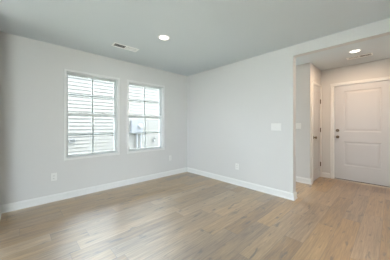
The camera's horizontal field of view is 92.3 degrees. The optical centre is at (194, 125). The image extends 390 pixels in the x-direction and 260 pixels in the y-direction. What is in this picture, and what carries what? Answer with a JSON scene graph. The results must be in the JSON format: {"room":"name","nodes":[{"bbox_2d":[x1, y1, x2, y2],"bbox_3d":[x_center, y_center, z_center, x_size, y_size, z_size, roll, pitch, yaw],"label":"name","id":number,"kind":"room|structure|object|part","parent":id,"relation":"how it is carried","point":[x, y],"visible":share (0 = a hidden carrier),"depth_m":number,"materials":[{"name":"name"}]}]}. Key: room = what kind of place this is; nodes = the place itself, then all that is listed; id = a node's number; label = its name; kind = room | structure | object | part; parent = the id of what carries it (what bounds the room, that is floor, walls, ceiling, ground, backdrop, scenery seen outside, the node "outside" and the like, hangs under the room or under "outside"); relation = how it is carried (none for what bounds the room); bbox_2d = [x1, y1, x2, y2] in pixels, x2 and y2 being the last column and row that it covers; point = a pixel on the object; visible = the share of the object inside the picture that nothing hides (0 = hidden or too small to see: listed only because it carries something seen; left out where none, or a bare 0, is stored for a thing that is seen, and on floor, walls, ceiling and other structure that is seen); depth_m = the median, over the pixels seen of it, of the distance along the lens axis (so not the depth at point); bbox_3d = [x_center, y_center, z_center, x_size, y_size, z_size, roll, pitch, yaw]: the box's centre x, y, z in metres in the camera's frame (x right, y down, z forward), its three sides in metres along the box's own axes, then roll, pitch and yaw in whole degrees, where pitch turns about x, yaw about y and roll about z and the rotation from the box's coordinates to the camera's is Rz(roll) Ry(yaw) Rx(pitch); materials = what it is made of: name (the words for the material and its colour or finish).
{"room":"empty living room","nodes":[
{"label":"empty living room","id":0,"kind":"room"},
{"bbox_2d":[0,31,186,204],"bbox_3d":[-1.458,-0.040,3.705,3.569,2.440,0.140,0,0,-43],"label":"wall","id":1,"kind":"structure","parent":0,"point":[31,70],"depth_m":2.92,"materials":[{"name":"paint"}]},
{"bbox_2d":[51,173,56,180],"bbox_3d":[-2.190,0.802,2.908,0.075,0.118,0.010,0,0,-43],"label":"wall outlet","id":2,"kind":"object","parent":1,"relation":"attached to","point":[53,175],"visible":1,"depth_m":2.90,"materials":[{"name":"white plastic"}]},
{"bbox_2d":[64,69,119,159],"bbox_3d":[-1.819,-0.172,3.350,0.886,1.468,0.154,0,0,-43],"label":"window","id":3,"kind":"structure","parent":1,"relation":"in","point":[67,72],"depth_m":3.36,"materials":[{"name":"white paint"}]},
{"bbox_3d":[-1.855,-0.507,3.388,0.794,0.706,0.026,0,0,-43],"label":"sash","id":4,"kind":"part","parent":3,"relation":"part of","materials":[{"name":"glass"}]},
{"bbox_3d":[-1.834,0.154,3.366,0.794,0.724,0.028,0,0,-43],"label":"sash","id":5,"kind":"part","parent":3,"relation":"part of","materials":[{"name":"glass"}]},
{"bbox_2d":[0,167,186,212],"bbox_3d":[-1.411,1.126,3.637,3.314,0.108,0.024,0,0,-43],"label":"baseboard","id":6,"kind":"structure","parent":1,"relation":"attached to","point":[23,204],"depth_m":3.14,"materials":[{"name":"white paint"}]},
{"bbox_2d":[127,79,164,153],"bbox_3d":[-1.070,-0.172,4.060,0.886,1.468,0.154,0,0,-43],"label":"window","id":7,"kind":"structure","parent":1,"relation":"in","point":[161,117],"depth_m":4.11,"materials":[{"name":"white paint"}]},
{"bbox_3d":[-1.106,-0.507,4.098,0.794,0.706,0.026,0,0,-43],"label":"sash","id":8,"kind":"part","parent":7,"relation":"part of","materials":[{"name":"glass"}]},
{"bbox_3d":[-1.085,0.154,4.076,0.794,0.724,0.028,0,0,-43],"label":"sash","id":9,"kind":"part","parent":7,"relation":"part of","materials":[{"name":"glass"}]},
{"bbox_2d":[0,172,389,259],"bbox_3d":[0.606,1.240,0.879,8.330,0.120,7.082,0,0,-43],"label":"floor","id":10,"kind":"structure","parent":0,"point":[185,215],"depth_m":2.25,"materials":[{"name":"brown wood"}]},
{"bbox_2d":[0,0,389,75],"bbox_3d":[0.606,-1.310,0.879,8.330,0.100,7.082,0,0,-43],"label":"ceiling","id":11,"kind":"structure","parent":0,"point":[204,35],"depth_m":2.41,"materials":[{"name":"paint"}]},
{"bbox_2d":[111,42,138,51],"bbox_3d":[-1.120,-1.254,3.024,0.400,0.013,0.150,0,0,-42],"label":"ceiling vent","id":12,"kind":"object","parent":11,"relation":"in","point":[114,44],"visible":1,"depth_m":3.02,"materials":[{"name":"white metal"}]},
{"bbox_2d":[158,35,169,39],"bbox_3d":[-0.445,-1.256,2.687,0.172,0.008,0.172,0,0,-43],"label":"recessed light","id":13,"kind":"object","parent":11,"relation":"in","point":[161,37],"visible":1,"depth_m":2.67,"materials":[{"name":"white plastic"}]},
{"bbox_2d":[349,49,361,52],"bbox_3d":[2.712,-1.256,3.175,0.172,0.008,0.172,0,0,-43],"label":"recessed light","id":14,"kind":"object","parent":11,"relation":"in","point":[355,50],"visible":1,"depth_m":3.18,"materials":[{"name":"white plastic"}]},
{"bbox_2d":[346,53,372,59],"bbox_3d":[3.003,-1.254,3.424,0.150,0.013,0.360,0,0,-43],"label":"ceiling vent","id":15,"kind":"object","parent":11,"relation":"in","point":[368,54],"visible":1,"depth_m":3.41,"materials":[{"name":"white metal"}]},
{"bbox_2d":[187,18,389,192],"bbox_3d":[1.647,0.460,2.941,0.115,3.440,5.242,0,0,-43],"label":"wall","id":16,"kind":"structure","parent":0,"point":[232,108],"depth_m":3.46,"materials":[{"name":"paint"}]},
{"bbox_2d":[187,167,297,200],"bbox_3d":[0.726,1.126,3.912,0.163,0.108,2.565,0,0,-43],"label":"baseboard","id":17,"kind":"structure","parent":16,"relation":"attached to","point":[287,195],"depth_m":3.51,"materials":[{"name":"white paint"}]},
{"bbox_2d":[271,123,280,130],"bbox_3d":[1.362,0.027,3.149,0.012,0.120,0.167,0,0,-43],"label":"light switch","id":18,"kind":"object","parent":16,"relation":"attached to","point":[274,126],"visible":1,"depth_m":3.14,"materials":[{"name":"white plastic"}]},
{"bbox_2d":[296,63,311,178],"bbox_3d":[1.490,-0.040,4.689,0.100,2.440,2.489,0,0,-43],"label":"wall","id":19,"kind":"structure","parent":0,"point":[303,71],"depth_m":3.83,"materials":[{"name":"paint"}]},
{"bbox_2d":[296,123,300,128],"bbox_3d":[2.148,0.014,3.914,0.012,0.120,0.121,0,0,-43],"label":"light switch","id":20,"kind":"object","parent":19,"relation":"attached to","point":[298,125],"visible":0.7,"depth_m":3.90,"materials":[{"name":"white plastic"}]},
{"bbox_2d":[296,176,312,184],"bbox_3d":[1.499,1.126,4.660,0.122,0.108,2.483,0,0,-43],"label":"baseboard","id":21,"kind":"structure","parent":19,"relation":"attached to","point":[298,179],"depth_m":3.81,"materials":[{"name":"white paint"}]},
{"bbox_2d":[312,64,320,84],"bbox_3d":[2.607,0.460,4.102,0.712,3.440,0.100,0,0,-43],"label":"wall","id":22,"kind":"structure","parent":0,"point":[316,73],"depth_m":4.06,"materials":[{"name":"paint"}]},
{"bbox_2d":[312,81,321,180],"bbox_3d":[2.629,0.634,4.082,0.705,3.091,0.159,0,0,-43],"label":"door","id":23,"kind":"structure","parent":22,"relation":"in","point":[316,88],"depth_m":4.08,"materials":[{"name":"white paint"}]},
{"bbox_2d":[321,58,389,172],"bbox_3d":[3.244,0.460,4.049,0.140,3.440,2.853,0,0,-43],"label":"wall","id":24,"kind":"structure","parent":0,"point":[379,68],"depth_m":4.11,"materials":[{"name":"paint"}]},
{"bbox_2d":[322,172,329,177],"bbox_3d":[2.949,1.126,4.241,0.024,0.108,0.169,0,0,-43],"label":"baseboard","id":25,"kind":"structure","parent":24,"relation":"attached to","point":[326,175],"depth_m":4.23,"materials":[{"name":"white paint"}]},
{"bbox_2d":[330,76,389,188],"bbox_3d":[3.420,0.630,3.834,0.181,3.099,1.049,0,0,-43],"label":"door","id":26,"kind":"structure","parent":24,"relation":"in","point":[359,109],"depth_m":3.83,"materials":[{"name":"white paint"}]},
{"label":"outside","id":27,"kind":"structure","parent":0,"visible":0},
{"bbox_3d":[2.064,1.580,-2.177,60.000,0.100,54.000,0,0,-43],"label":"lawn","id":28,"kind":"structure","parent":27,"visible":0},
{"bbox_2d":[68,76,158,153],"bbox_3d":[-4.755,-0.855,10.829,18.600,4.970,8.540,0,0,-43],"label":"neighbor house","id":29,"kind":"structure","parent":28,"relation":"on","point":[76,85],"depth_m":6.51,"materials":[{"name":"white plastic"}]},
{"bbox_2d":[129,119,142,147],"bbox_3d":[-2.257,0.635,7.308,0.580,1.750,0.230,0,0,-43],"label":"electric meter","id":30,"kind":"object","parent":29,"relation":"attached to","point":[135,125],"visible":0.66,"depth_m":7.31,"materials":[{"name":"white plastic"}]}
]}

